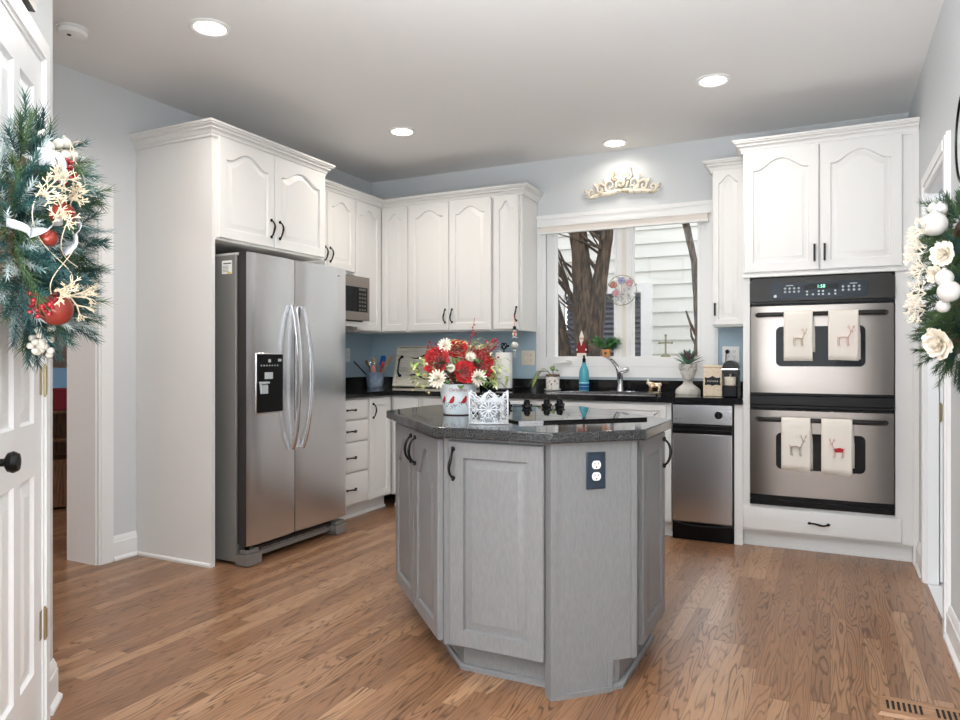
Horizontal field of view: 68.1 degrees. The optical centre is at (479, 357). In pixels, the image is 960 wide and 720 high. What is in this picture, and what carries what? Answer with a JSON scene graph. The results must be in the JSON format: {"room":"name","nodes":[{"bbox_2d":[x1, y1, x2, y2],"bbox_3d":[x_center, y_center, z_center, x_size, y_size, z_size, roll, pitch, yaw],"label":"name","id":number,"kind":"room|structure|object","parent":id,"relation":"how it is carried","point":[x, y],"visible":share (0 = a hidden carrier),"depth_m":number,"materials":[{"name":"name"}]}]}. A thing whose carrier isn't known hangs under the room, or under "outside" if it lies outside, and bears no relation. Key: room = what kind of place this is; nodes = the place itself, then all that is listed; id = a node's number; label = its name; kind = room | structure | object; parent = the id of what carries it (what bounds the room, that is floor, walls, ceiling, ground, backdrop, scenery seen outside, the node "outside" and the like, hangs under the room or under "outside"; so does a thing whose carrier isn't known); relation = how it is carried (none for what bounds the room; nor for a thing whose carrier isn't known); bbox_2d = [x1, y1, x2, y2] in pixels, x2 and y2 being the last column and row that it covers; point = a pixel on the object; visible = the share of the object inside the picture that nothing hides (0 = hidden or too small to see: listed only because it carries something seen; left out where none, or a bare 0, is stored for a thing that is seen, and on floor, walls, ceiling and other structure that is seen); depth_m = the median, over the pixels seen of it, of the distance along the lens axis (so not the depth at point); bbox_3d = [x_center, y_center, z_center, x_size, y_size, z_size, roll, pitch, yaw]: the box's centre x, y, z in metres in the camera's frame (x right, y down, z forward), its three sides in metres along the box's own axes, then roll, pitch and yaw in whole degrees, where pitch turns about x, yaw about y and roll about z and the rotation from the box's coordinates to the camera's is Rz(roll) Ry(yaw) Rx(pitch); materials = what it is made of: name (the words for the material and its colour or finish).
{"room":"kitchen","nodes":[
{"label":"kitchen","id":0,"kind":"room"},
{"bbox_2d":[28,0,52,661],"bbox_3d":[-1.334,-0.205,1.906,0.134,2.740,1.185,0,0,-17],"label":"wall","id":1,"kind":"structure","parent":0,"point":[43,16],"depth_m":2.39,"materials":[{"name":"white paint"}]},
{"bbox_2d":[0,0,47,719],"bbox_3d":[-1.270,0.112,2.000,0.078,2.090,0.548,0,0,-19],"label":"door","id":2,"kind":"structure","parent":1,"relation":"in","point":[20,391],"depth_m":2.00,"materials":[{"name":"white paint"}]},
{"bbox_2d":[1,0,49,719],"bbox_3d":[-1.294,0.077,1.982,0.026,2.175,0.680,0,0,-19],"label":"trim","id":3,"kind":"structure","parent":1,"relation":"attached to","point":[16,9],"depth_m":2.23,"materials":[{"name":"white paint"}]},
{"bbox_2d":[21,0,35,11],"bbox_3d":[-1.258,-1.188,1.873,0.023,0.300,0.540,0,0,-19],"label":"picture frame","id":4,"kind":"object","parent":1,"relation":"attached to","point":[30,5],"visible":0.86,"depth_m":2.10,"materials":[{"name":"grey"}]},
{"bbox_2d":[50,658,62,715],"bbox_3d":[-1.825,1.095,2.569,1.005,0.140,0.113,0,0,26],"label":"baseboard","id":5,"kind":"structure","parent":1,"relation":"attached to","point":[56,696],"depth_m":2.38,"materials":[{"name":"white paint"}]},
{"bbox_2d":[0,83,119,372],"bbox_3d":[-1.106,-0.322,1.907,0.243,0.738,0.748,0,0,-19],"label":"wreath","id":6,"kind":"object","parent":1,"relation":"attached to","point":[50,199],"visible":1,"depth_m":1.72,"materials":[{"name":"green plant"}]},
{"bbox_2d":[53,325,66,367],"bbox_3d":[-4.198,-0.205,3.074,2.350,2.740,9.000,0,0,26],"label":"wall","id":7,"kind":"structure","parent":0,"point":[63,353],"depth_m":6.38,"materials":[{"name":"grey paint"}]},
{"bbox_2d":[53,62,371,535],"bbox_3d":[-3.055,-0.205,2.454,0.250,2.740,8.900,0,0,26],"label":"wall","id":8,"kind":"structure","parent":0,"point":[84,105],"depth_m":4.14,"materials":[{"name":"white paint"}]},
{"bbox_2d":[67,181,113,564],"bbox_3d":[-2.475,0.090,3.601,0.274,2.150,1.170,0,0,26],"label":"trim","id":9,"kind":"structure","parent":8,"relation":"attached to","point":[90,370],"depth_m":4.03,"materials":[{"name":"white paint"}]},
{"bbox_2d":[114,531,137,560],"bbox_3d":[-2.068,1.095,4.141,0.028,0.140,0.157,0,0,26],"label":"baseboard","id":10,"kind":"structure","parent":8,"relation":"attached to","point":[125,545],"depth_m":4.14,"materials":[{"name":"white paint"}]},
{"bbox_2d":[305,190,367,326],"bbox_3d":[-1.229,-0.752,5.342,0.460,1.025,0.715,0,0,26],"label":"upper cabinet","id":11,"kind":"object","parent":8,"relation":"attached to","point":[339,209],"visible":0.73,"depth_m":5.43,"materials":[{"name":"white paint"}]},
{"bbox_2d":[346,321,367,326],"bbox_3d":[-1.230,-0.259,5.329,0.450,0.037,0.690,0,0,26],"label":"shelf","id":12,"kind":"object","parent":11,"relation":"attached to","point":[348,323],"depth_m":5.42,"materials":[{"name":"white paint"}]},
{"bbox_2d":[346,348,349,361],"bbox_3d":[-1.131,-0.025,6.055,0.007,0.116,0.072,0,0,26],"label":"wall outlet","id":13,"kind":"object","parent":8,"relation":"attached to","point":[347,349],"visible":0.7,"depth_m":6.06,"materials":[{"name":"white plastic"}]},
{"bbox_2d":[346,200,390,334],"bbox_3d":[-0.974,-0.738,6.002,0.333,1.055,0.690,0,0,26],"label":"upper cabinet","id":14,"kind":"object","parent":8,"relation":"attached to","point":[367,217],"visible":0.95,"depth_m":5.79,"materials":[{"name":"white paint"}]},
{"bbox_2d":[346,274,368,321],"bbox_3d":[-1.189,-0.448,5.367,0.450,0.345,0.575,0,0,26],"label":"microwave","id":15,"kind":"object","parent":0,"point":[357,288],"visible":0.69,"depth_m":5.38,"materials":[{"name":"grey metal"}]},
{"bbox_2d":[53,0,943,182],"bbox_3d":[-1.418,-1.625,1.647,8.600,0.100,9.200,0,0,26],"label":"ceiling","id":16,"kind":"structure","parent":0,"point":[480,84],"depth_m":3.84,"materials":[{"name":"white paint"}]},
{"bbox_2d":[56,22,88,40],"bbox_3d":[-1.946,-1.553,3.390,0.136,0.042,0.136,0,0,26],"label":"smoke detector","id":17,"kind":"object","parent":16,"relation":"attached to","point":[68,30],"visible":1,"depth_m":3.36,"materials":[{"name":"white plastic"}]},
{"bbox_2d":[188,18,231,37],"bbox_3d":[-1.284,-1.569,3.378,0.194,0.011,0.194,0,0,26],"label":"recessed light","id":18,"kind":"object","parent":16,"relation":"in","point":[208,27],"visible":1,"depth_m":3.37,"materials":[{"name":"white plastic"}]},
{"bbox_2d":[388,127,415,136],"bbox_3d":[-0.541,-1.569,4.926,0.194,0.011,0.194,0,0,26],"label":"recessed light","id":19,"kind":"object","parent":16,"relation":"in","point":[397,131],"visible":1,"depth_m":4.92,"materials":[{"name":"beige"}]},
{"bbox_2d":[601,139,627,147],"bbox_3d":[0.984,-1.569,5.190,0.194,0.011,0.194,0,0,26],"label":"recessed light","id":20,"kind":"object","parent":16,"relation":"in","point":[612,143],"visible":1,"depth_m":5.18,"materials":[{"name":"beige"}]},
{"bbox_2d":[695,73,730,87],"bbox_3d":[1.320,-1.569,4.022,0.194,0.011,0.194,0,0,26],"label":"recessed light","id":21,"kind":"object","parent":16,"relation":"in","point":[718,79],"visible":1,"depth_m":4.01,"materials":[{"name":"beige plastic"}]},
{"bbox_2d":[50,493,959,719],"bbox_3d":[-1.418,1.195,1.647,8.400,0.060,8.900,0,0,26],"label":"floor","id":22,"kind":"structure","parent":0,"point":[323,627],"depth_m":2.90,"materials":[{"name":"brown wood"}]},
{"bbox_2d":[53,410,66,507],"bbox_3d":[-3.318,0.785,5.594,0.700,0.760,0.340,0,0,-34],"label":"bookcase","id":23,"kind":"object","parent":22,"relation":"on","point":[59,417],"visible":0.19,"depth_m":5.48,"materials":[{"name":"brown wood"}]},
{"bbox_2d":[53,388,66,410],"bbox_3d":[-3.312,0.319,5.586,0.640,0.170,0.300,0,0,-34],"label":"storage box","id":24,"kind":"object","parent":23,"relation":"on","point":[59,394],"visible":0.08,"depth_m":5.46,"materials":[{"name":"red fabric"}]},
{"bbox_2d":[53,367,66,387],"bbox_3d":[-3.318,0.148,5.594,0.500,0.170,0.200,0,0,-34],"label":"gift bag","id":25,"kind":"object","parent":24,"relation":"on","point":[59,374],"visible":0.29,"depth_m":5.54,"materials":[{"name":"blue paper"}]},
{"bbox_2d":[128,117,334,567],"bbox_3d":[-1.526,-0.074,4.508,0.674,2.478,1.086,0,0,26],"label":"tall cabinet","id":26,"kind":"object","parent":22,"relation":"on","point":[207,187],"visible":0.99,"depth_m":4.10,"materials":[{"name":"white paint"}]},
{"bbox_2d":[215,252,346,566],"bbox_3d":[-1.382,0.284,4.488,0.831,1.755,0.906,0,0,26],"label":"refrigerator","id":27,"kind":"object","parent":22,"relation":"on","point":[280,323],"visible":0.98,"depth_m":4.13,"materials":[{"name":"grey metal"}]},
{"bbox_2d":[339,397,367,519],"bbox_3d":[-1.182,0.728,5.189,0.650,0.874,0.463,0,0,26],"label":"base cabinet","id":28,"kind":"object","parent":22,"relation":"on","point":[356,408],"visible":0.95,"depth_m":5.14,"materials":[{"name":"white paint"}]},
{"bbox_2d":[360,395,390,513],"bbox_3d":[-1.009,0.728,5.540,0.650,0.874,0.312,0,0,26],"label":"base cabinet","id":29,"kind":"object","parent":22,"relation":"on","point":[379,426],"visible":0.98,"depth_m":5.39,"materials":[{"name":"white paint"}]},
{"bbox_2d":[391,395,422,493],"bbox_3d":[-0.446,0.728,5.750,0.286,0.874,0.670,0,0,26],"label":"base cabinet","id":30,"kind":"object","parent":22,"relation":"on","point":[397,401],"visible":0.05,"depth_m":5.53,"materials":[{"name":"white paint"}]},
{"bbox_2d":[423,396,531,405],"bbox_3d":[0.087,0.728,5.487,0.897,0.874,0.670,0,0,26],"label":"base cabinet","id":31,"kind":"object","parent":22,"relation":"on","point":[427,400],"visible":0.02,"depth_m":5.36,"materials":[{"name":"white paint"}]},
{"bbox_2d":[346,377,742,404],"bbox_3d":[0.158,0.227,5.053,3.209,0.124,1.393,0,0,26],"label":"countertop","id":32,"kind":"structure","parent":31,"relation":"on","point":[356,387],"depth_m":5.29,"materials":[{"name":"black stone"}]},
{"bbox_2d":[366,372,383,387],"bbox_3d":[-0.892,0.186,6.037,0.156,0.129,0.156,0,0,26],"label":"utensil crock","id":33,"kind":"object","parent":32,"relation":"on","point":[374,379],"visible":1,"depth_m":5.98,"materials":[{"name":"ceramic"}]},
{"bbox_2d":[370,365,375,371],"bbox_3d":[-0.907,0.150,5.979,0.042,0.179,0.060,0,0,-30],"label":"ladle","id":34,"kind":"object","parent":33,"relation":"in","point":[372,368],"visible":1,"depth_m":5.96,"materials":[{"name":"pink plastic"}]},
{"bbox_2d":[379,356,385,365],"bbox_3d":[-0.855,0.109,6.112,0.048,0.261,0.093,0,0,26],"label":"spatula","id":35,"kind":"object","parent":33,"relation":"in","point":[382,358],"visible":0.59,"depth_m":6.14,"materials":[{"name":"blue plastic"}]},
{"bbox_2d":[382,355,393,371],"bbox_3d":[-0.819,0.109,6.036,0.179,0.262,0.051,0,0,26],"label":"wooden spoon","id":36,"kind":"object","parent":33,"relation":"in","point":[391,356],"visible":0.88,"depth_m":6.01,"materials":[{"name":"brown wood"}]},
{"bbox_2d":[392,345,483,388],"bbox_3d":[-0.364,0.072,5.999,0.824,0.355,0.111,0,0,26],"label":"serving tray","id":37,"kind":"object","parent":32,"relation":"on","point":[405,355],"visible":0.44,"depth_m":6.12,"materials":[{"name":"beige wood"}]},
{"bbox_2d":[494,343,513,389],"bbox_3d":[0.188,0.065,5.582,0.160,0.371,0.160,0,0,26],"label":"paper towel holder","id":38,"kind":"object","parent":32,"relation":"on","point":[506,345],"visible":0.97,"depth_m":5.57,"materials":[{"name":"black metal"}]},
{"bbox_2d":[496,352,511,387],"bbox_3d":[0.188,0.097,5.582,0.132,0.280,0.132,0,0,26],"label":"paper towel roll","id":39,"kind":"object","parent":38,"relation":"on","point":[506,355],"visible":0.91,"depth_m":5.52,"materials":[{"name":"white paper"}]},
{"bbox_2d":[529,366,560,390],"bbox_3d":[0.502,0.154,5.459,0.251,0.192,0.137,0,0,26],"label":"potted plant","id":40,"kind":"object","parent":32,"relation":"on","point":[552,380],"visible":0.99,"depth_m":5.40,"materials":[{"name":"white ceramic"}]},
{"bbox_2d":[579,355,588,390],"bbox_3d":[0.786,0.114,5.366,0.076,0.270,0.076,0,0,26],"label":"soap bottle","id":41,"kind":"object","parent":32,"relation":"on","point":[584,372],"visible":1,"depth_m":5.34,"materials":[{"name":"teal glass"}]},
{"bbox_2d":[550,390,666,395],"bbox_3d":[0.914,0.338,5.063,0.760,0.181,0.410,0,0,26],"label":"sink","id":42,"kind":"object","parent":32,"relation":"in","point":[566,391],"visible":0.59,"depth_m":5.18,"materials":[{"name":"silver metal"}]},
{"bbox_2d":[558,391,659,394],"bbox_3d":[0.914,0.340,5.063,0.716,0.177,0.366,0,0,26],"label":"basin","id":43,"kind":"object","parent":42,"relation":"in","point":[559,392],"depth_m":5.20,"materials":[{"name":"silver metal"}]},
{"bbox_2d":[646,379,661,392],"bbox_3d":[1.248,0.198,5.093,0.112,0.104,0.050,0,0,26],"label":"animal figurine","id":44,"kind":"object","parent":42,"relation":"on","point":[651,385],"visible":1,"depth_m":5.08,"materials":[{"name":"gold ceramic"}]},
{"bbox_2d":[607,356,637,391],"bbox_3d":[1.030,0.119,5.280,0.234,0.264,0.170,0,0,-13],"label":"faucet","id":45,"kind":"object","parent":32,"relation":"on","point":[620,380],"visible":0.97,"depth_m":5.25,"materials":[{"name":"silver metal"}]},
{"bbox_2d":[675,349,704,394],"bbox_3d":[1.433,0.093,4.900,0.204,0.316,0.212,0,0,-28],"label":"planter","id":46,"kind":"object","parent":32,"relation":"on","point":[688,370],"visible":1,"depth_m":4.86,"materials":[{"name":"white ceramic"}]},
{"bbox_2d":[703,365,723,395],"bbox_3d":[1.544,0.149,4.690,0.124,0.203,0.106,0,0,26],"label":"canister","id":47,"kind":"object","parent":32,"relation":"on","point":[713,378],"visible":0.85,"depth_m":4.65,"materials":[{"name":"beige ceramic"}]},
{"bbox_2d":[722,360,739,397],"bbox_3d":[1.624,0.133,4.586,0.098,0.235,0.178,0,0,26],"label":"coffee maker","id":48,"kind":"object","parent":32,"relation":"on","point":[730,368],"visible":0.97,"depth_m":4.51,"materials":[{"name":"black plastic"}]},
{"bbox_2d":[724,377,735,385],"bbox_3d":[1.599,0.148,4.536,0.072,0.054,0.071,0,0,26],"label":"mug","id":49,"kind":"object","parent":48,"relation":"on","point":[729,381],"visible":1,"depth_m":4.51,"materials":[{"name":"beige ceramic"}]},
{"bbox_2d":[722,360,739,384],"bbox_3d":[1.614,0.096,4.567,0.092,0.160,0.130,0,0,26],"label":"hood","id":50,"kind":"object","parent":48,"relation":"attached to","point":[730,368],"depth_m":4.52,"materials":[{"name":"glass"}]},
{"bbox_2d":[395,422,671,701],"bbox_3d":[0.190,0.727,3.115,1.264,0.876,1.264,0,0,26],"label":"kitchen island","id":51,"kind":"object","parent":22,"relation":"on","point":[537,564],"visible":0.88,"depth_m":2.51,"materials":[{"name":"grey paint"}]},
{"bbox_2d":[386,404,671,443],"bbox_3d":[0.173,0.270,3.157,1.022,0.038,1.512,0,0,-19],"label":"island countertop","id":52,"kind":"structure","parent":51,"relation":"on","point":[430,420],"depth_m":2.59,"materials":[{"name":"grey stone"}]},
{"bbox_2d":[408,318,510,414],"bbox_3d":[-0.097,0.035,3.154,0.480,0.430,0.297,0,0,11],"label":"flower arrangement","id":53,"kind":"object","parent":52,"relation":"on","point":[465,376],"visible":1,"depth_m":3.10,"materials":[{"name":"multicoloured"}]},
{"bbox_2d":[443,396,466,402],"bbox_3d":[-0.116,0.180,3.098,0.117,0.037,0.032,0,0,19],"label":"print","id":54,"kind":"object","parent":53,"relation":"on","point":[446,399],"depth_m":3.09,"materials":[{"name":"red"}]},
{"bbox_2d":[469,390,508,423],"bbox_3d":[0.035,0.189,2.751,0.151,0.125,0.151,0,0,2],"label":"holder","id":55,"kind":"object","parent":52,"relation":"on","point":[489,411],"visible":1,"depth_m":2.68,"materials":[{"name":"grey"}]},
{"bbox_2d":[472,399,646,423],"bbox_3d":[0.287,0.227,3.163,0.562,0.048,0.788,0,0,-19],"label":"cooktop","id":56,"kind":"object","parent":52,"relation":"in","point":[526,413],"visible":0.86,"depth_m":3.05,"materials":[{"name":"black glass"}]},
{"bbox_2d":[586,452,604,488],"bbox_3d":[0.402,0.390,2.462,0.054,0.128,0.054,0,0,26],"label":"outlet plate","id":57,"kind":"object","parent":51,"relation":"attached to","point":[595,461],"depth_m":2.46,"materials":[{"name":"blue"}]},
{"bbox_2d":[592,461,600,468],"bbox_3d":[0.403,0.370,2.458,0.034,0.028,0.003,0,0,-19],"label":"receptacle","id":58,"kind":"object","parent":51,"relation":"attached to","point":[595,464],"depth_m":2.46,"materials":[{"name":"white plastic"}]},
{"bbox_2d":[592,472,600,480],"bbox_3d":[0.403,0.410,2.458,0.034,0.028,0.003,0,0,-19],"label":"receptacle","id":59,"kind":"object","parent":51,"relation":"attached to","point":[596,476],"depth_m":2.46,"materials":[{"name":"white plastic"}]},
{"bbox_2d":[532,399,672,535],"bbox_3d":[0.928,0.728,5.073,0.972,0.874,0.670,0,0,26],"label":"base cabinet","id":60,"kind":"object","parent":22,"relation":"on","point":[663,410],"visible":0.12,"depth_m":4.65,"materials":[{"name":"white paint"}]},
{"bbox_2d":[672,403,733,543],"bbox_3d":[1.536,0.728,4.766,0.376,0.866,0.622,0,0,26],"label":"trash compactor","id":61,"kind":"object","parent":22,"relation":"on","point":[703,434],"visible":1,"depth_m":4.50,"materials":[{"name":"grey metal"}]},
{"bbox_2d":[732,117,919,564],"bbox_3d":[2.150,-0.089,4.465,0.990,2.508,0.670,0,0,26],"label":"tall cabinet","id":62,"kind":"object","parent":22,"relation":"on","point":[843,200],"visible":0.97,"depth_m":4.17,"materials":[{"name":"white paint"}]},
{"bbox_2d":[750,272,894,515],"bbox_3d":[2.113,0.203,4.413,0.772,1.385,0.625,0,0,26],"label":"double oven","id":63,"kind":"object","parent":62,"relation":"in","point":[861,391],"visible":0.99,"depth_m":4.18,"materials":[{"name":"grey metal"}]},
{"bbox_2d":[781,417,812,471],"bbox_3d":[1.869,0.510,4.186,0.169,0.318,0.064,0,0,26],"label":"dish towel","id":64,"kind":"object","parent":63,"relation":"hanging from","point":[796,432],"visible":1,"depth_m":4.18,"materials":[{"name":"beige fabric"}]},
{"bbox_2d":[784,311,814,360],"bbox_3d":[1.881,-0.130,4.182,0.168,0.295,0.060,0,0,26],"label":"dish towel","id":65,"kind":"object","parent":63,"relation":"hanging from","point":[799,328],"visible":1,"depth_m":4.17,"materials":[{"name":"beige fabric"}]},
{"bbox_2d":[821,418,854,476],"bbox_3d":[2.064,0.515,4.095,0.172,0.327,0.053,0,0,26],"label":"dish towel","id":66,"kind":"object","parent":63,"relation":"hanging from","point":[837,435],"visible":1,"depth_m":4.08,"materials":[{"name":"beige fabric"}]},
{"bbox_2d":[828,309,860,360],"bbox_3d":[2.094,-0.131,4.079,0.167,0.294,0.056,0,0,26],"label":"dish towel","id":67,"kind":"object","parent":63,"relation":"hanging from","point":[844,335],"visible":1,"depth_m":4.07,"materials":[{"name":"beige fabric"}]},
{"bbox_2d":[876,695,959,719],"bbox_3d":[1.460,1.159,2.316,0.290,0.012,0.135,0,0,26],"label":"floor vent","id":68,"kind":"object","parent":22,"relation":"in","point":[893,707],"visible":1,"depth_m":2.32,"materials":[{"name":"brown wood"}]},
{"bbox_2d":[372,113,942,420],"bbox_3d":[1.590,-0.205,5.203,6.150,2.740,0.140,0,0,26],"label":"wall","id":69,"kind":"structure","parent":0,"point":[679,168],"depth_m":5.44,"materials":[{"name":"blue paint"}]},
{"bbox_2d":[381,206,425,333],"bbox_3d":[-0.638,-0.738,6.034,0.271,1.055,0.335,0,0,26],"label":"upper cabinet","id":70,"kind":"object","parent":69,"relation":"attached to","point":[394,220],"visible":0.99,"depth_m":5.88,"materials":[{"name":"white paint"}]},
{"bbox_2d":[409,197,499,333],"bbox_3d":[-0.184,-0.738,5.790,0.755,1.055,0.372,0,0,26],"label":"upper cabinet","id":71,"kind":"object","parent":69,"relation":"attached to","point":[451,242],"visible":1,"depth_m":5.64,"materials":[{"name":"white paint"}]},
{"bbox_2d":[325,179,543,208],"bbox_3d":[-0.436,-1.279,5.609,1.876,0.078,0.851,0,0,-11],"label":"trim","id":72,"kind":"structure","parent":71,"relation":"attached to","point":[525,189],"depth_m":5.58,"materials":[{"name":"white paint"}]},
{"bbox_2d":[493,193,536,331],"bbox_3d":[0.268,-0.738,5.567,0.244,1.055,0.372,0,0,26],"label":"upper cabinet","id":73,"kind":"object","parent":69,"relation":"attached to","point":[514,215],"visible":1,"depth_m":5.45,"materials":[{"name":"white paint"}]},
{"bbox_2d":[511,315,517,356],"bbox_3d":[0.262,-0.165,5.365,0.056,0.320,0.055,0,0,26],"label":"hanging ornament","id":74,"kind":"object","parent":73,"relation":"hanging from","point":[514,345],"visible":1,"depth_m":5.36,"materials":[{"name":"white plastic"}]},
{"bbox_2d":[522,351,534,364],"bbox_3d":[0.385,0.000,5.705,0.116,0.116,0.016,0,0,26],"label":"switch plate","id":75,"kind":"object","parent":69,"relation":"attached to","point":[528,357],"visible":1,"depth_m":5.71,"materials":[{"name":"beige plastic"}]},
{"bbox_2d":[346,328,742,380],"bbox_3d":[0.156,-0.025,5.052,3.210,0.380,1.400,0,0,26],"label":"backsplash","id":76,"kind":"structure","parent":69,"relation":"attached to","point":[363,347],"depth_m":6.05,"materials":[{"name":"blue paint"}]},
{"bbox_2d":[346,377,742,393],"bbox_3d":[0.158,0.208,5.051,3.206,0.086,1.390,0,0,26],"label":"backsplash","id":77,"kind":"structure","parent":69,"relation":"attached to","point":[517,383],"depth_m":5.46,"materials":[{"name":"black stone"}]},
{"bbox_2d":[584,166,660,199],"bbox_3d":[1.066,-1.328,5.354,0.587,0.223,0.054,0,0,26],"label":"wall ornament","id":78,"kind":"object","parent":69,"relation":"attached to","point":[620,177],"visible":1,"depth_m":5.34,"materials":[{"name":"beige paint"}]},
{"bbox_2d":[536,200,717,380],"bbox_3d":[1.088,-0.482,5.394,1.390,1.295,0.132,0,0,26],"label":"window","id":79,"kind":"structure","parent":69,"relation":"in","point":[624,238],"depth_m":5.38,"materials":[{"name":"white paint"}]},
{"bbox_2d":[576,331,586,356],"bbox_3d":[0.789,-0.111,5.519,0.088,0.204,0.022,0,0,26],"label":"figurine","id":80,"kind":"object","parent":79,"relation":"on","point":[581,346],"visible":0.98,"depth_m":5.51,"materials":[{"name":"red ceramic"}]},
{"bbox_2d":[588,335,621,356],"bbox_3d":[0.949,-0.094,5.407,0.285,0.170,0.128,0,0,26],"label":"potted plant","id":81,"kind":"object","parent":79,"relation":"on","point":[612,342],"visible":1,"depth_m":5.40,"materials":[{"name":"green plant"}]},
{"bbox_2d":[537,210,710,234],"bbox_3d":[1.051,-1.010,5.336,1.315,0.070,0.042,0,0,26],"label":"roller blind","id":82,"kind":"object","parent":79,"relation":"attached to","point":[700,216],"visible":1,"depth_m":5.30,"materials":[{"name":"white plastic"}]},
{"bbox_2d":[607,260,636,305],"bbox_3d":[1.066,-0.682,5.321,0.235,0.585,0.024,0,0,26],"label":"suncatcher","id":83,"kind":"object","parent":82,"relation":"hanging from","point":[615,293],"visible":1,"depth_m":5.31,"materials":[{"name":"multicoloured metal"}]},
{"bbox_2d":[610,282,616,287],"bbox_3d":[1.002,-0.550,5.343,0.060,0.048,0.007,0,0,26],"label":"flower","id":84,"kind":"object","parent":83,"relation":"on","point":[613,284],"depth_m":5.34,"materials":[{"name":"brown plant"}]},
{"bbox_2d":[612,290,618,296],"bbox_3d":[1.019,-0.485,5.334,0.060,0.048,0.007,0,0,26],"label":"flower","id":85,"kind":"object","parent":83,"relation":"on","point":[615,293],"depth_m":5.33,"materials":[{"name":"pink plant"}]},
{"bbox_2d":[618,277,624,283],"bbox_3d":[1.060,-0.580,5.314,0.060,0.048,0.007,0,0,26],"label":"flower","id":86,"kind":"object","parent":83,"relation":"on","point":[619,278],"depth_m":5.31,"materials":[{"name":"blue plant"}]},
{"bbox_2d":[625,280,632,285],"bbox_3d":[1.112,-0.560,5.289,0.060,0.048,0.007,0,0,26],"label":"flower","id":87,"kind":"object","parent":83,"relation":"on","point":[629,282],"depth_m":5.29,"materials":[{"name":"pink plant"}]},
{"bbox_2d":[658,334,672,356],"bbox_3d":[1.368,-0.092,5.232,0.111,0.168,0.018,0,0,26],"label":"cross","id":88,"kind":"object","parent":79,"relation":"on","point":[665,335],"visible":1,"depth_m":5.23,"materials":[{"name":"grey metal"}]},
{"bbox_2d":[702,156,742,328],"bbox_3d":[1.698,-0.766,4.864,0.278,1.113,0.369,0,0,26],"label":"upper cabinet","id":89,"kind":"object","parent":69,"relation":"attached to","point":[726,173],"visible":0.94,"depth_m":4.72,"materials":[{"name":"white paint"}]},
{"bbox_2d":[722,346,739,362],"bbox_3d":[1.776,-0.025,5.025,0.116,0.116,0.007,0,0,26],"label":"wall outlet","id":90,"kind":"object","parent":69,"relation":"attached to","point":[734,354],"visible":0.98,"depth_m":5.02,"materials":[{"name":"white plastic"}]},
{"bbox_2d":[908,0,959,621],"bbox_3d":[0.801,-0.205,0.553,0.048,2.740,8.900,0,0,26],"label":"wall","id":91,"kind":"structure","parent":0,"point":[935,99],"depth_m":3.06,"materials":[{"name":"white paint"}]},
{"bbox_2d":[914,541,920,577],"bbox_3d":[2.395,1.095,3.870,0.028,0.140,0.259,0,0,26],"label":"baseboard","id":92,"kind":"structure","parent":91,"relation":"attached to","point":[917,564],"depth_m":3.89,"materials":[{"name":"white paint"}]},
{"bbox_2d":[901,182,959,393],"bbox_3d":[1.543,-0.225,2.396,0.216,0.702,0.689,0,0,30],"label":"wreath","id":93,"kind":"object","parent":91,"relation":"attached to","point":[940,344],"visible":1,"depth_m":2.23,"materials":[{"name":"white"}]},
{"bbox_2d":[921,131,950,633],"bbox_3d":[2.165,0.110,3.342,0.072,2.110,0.890,0,0,26],"label":"trim","id":94,"kind":"structure","parent":91,"relation":"attached to","point":[937,175],"depth_m":3.64,"materials":[{"name":"white paint"}]},
{"bbox_2d":[939,193,942,582],"bbox_3d":[2.532,0.154,3.953,0.046,1.998,0.710,0,0,26],"label":"door","id":95,"kind":"structure","parent":91,"relation":"in","point":[941,383],"depth_m":3.65,"materials":[{"name":"white paint"}]},
{"bbox_2d":[943,605,959,677],"bbox_3d":[0.373,1.095,-0.229,0.028,0.140,7.099,0,0,26],"label":"baseboard","id":96,"kind":"structure","parent":91,"relation":"attached to","point":[951,638],"depth_m":2.79,"materials":[{"name":"white paint"}]},
{"bbox_2d":[955,96,959,181],"bbox_3d":[1.773,-0.815,2.599,0.016,0.346,0.346,0,0,26],"label":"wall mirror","id":97,"kind":"object","parent":91,"relation":"attached to","point":[957,125],"visible":1,"depth_m":2.69,"materials":[{"name":"black metal"}]},
{"label":"outside","id":98,"kind":"structure","parent":0,"visible":0},
{"bbox_3d":[4.742,1.840,11.877,26.000,0.150,14.500,0,0,26],"label":"ground","id":99,"kind":"structure","parent":98,"visible":0},
{"bbox_2d":[558,297,571,355],"bbox_3d":[0.573,-0.103,7.453,1.040,3.749,0.817,0,0,3],"label":"tree","id":100,"kind":"object","parent":99,"relation":"on","point":[562,349],"visible":0.09,"depth_m":7.32,"materials":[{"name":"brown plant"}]},
{"bbox_2d":[558,229,612,355],"bbox_3d":[0.648,-1.035,7.494,1.586,5.607,1.028,0,0,-8],"label":"tree","id":101,"kind":"object","parent":99,"relation":"on","point":[588,297],"visible":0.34,"depth_m":7.19,"materials":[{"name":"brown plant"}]},
{"bbox_2d":[558,222,696,355],"bbox_3d":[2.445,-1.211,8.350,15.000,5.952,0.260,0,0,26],"label":"neighbouring house","id":102,"kind":"structure","parent":99,"relation":"on","point":[663,276],"depth_m":8.44,"materials":[{"name":"white plastic"}]},
{"bbox_2d":[682,223,696,355],"bbox_3d":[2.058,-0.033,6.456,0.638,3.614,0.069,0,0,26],"label":"tree","id":103,"kind":"object","parent":99,"relation":"on","point":[686,226],"visible":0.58,"depth_m":6.49,"materials":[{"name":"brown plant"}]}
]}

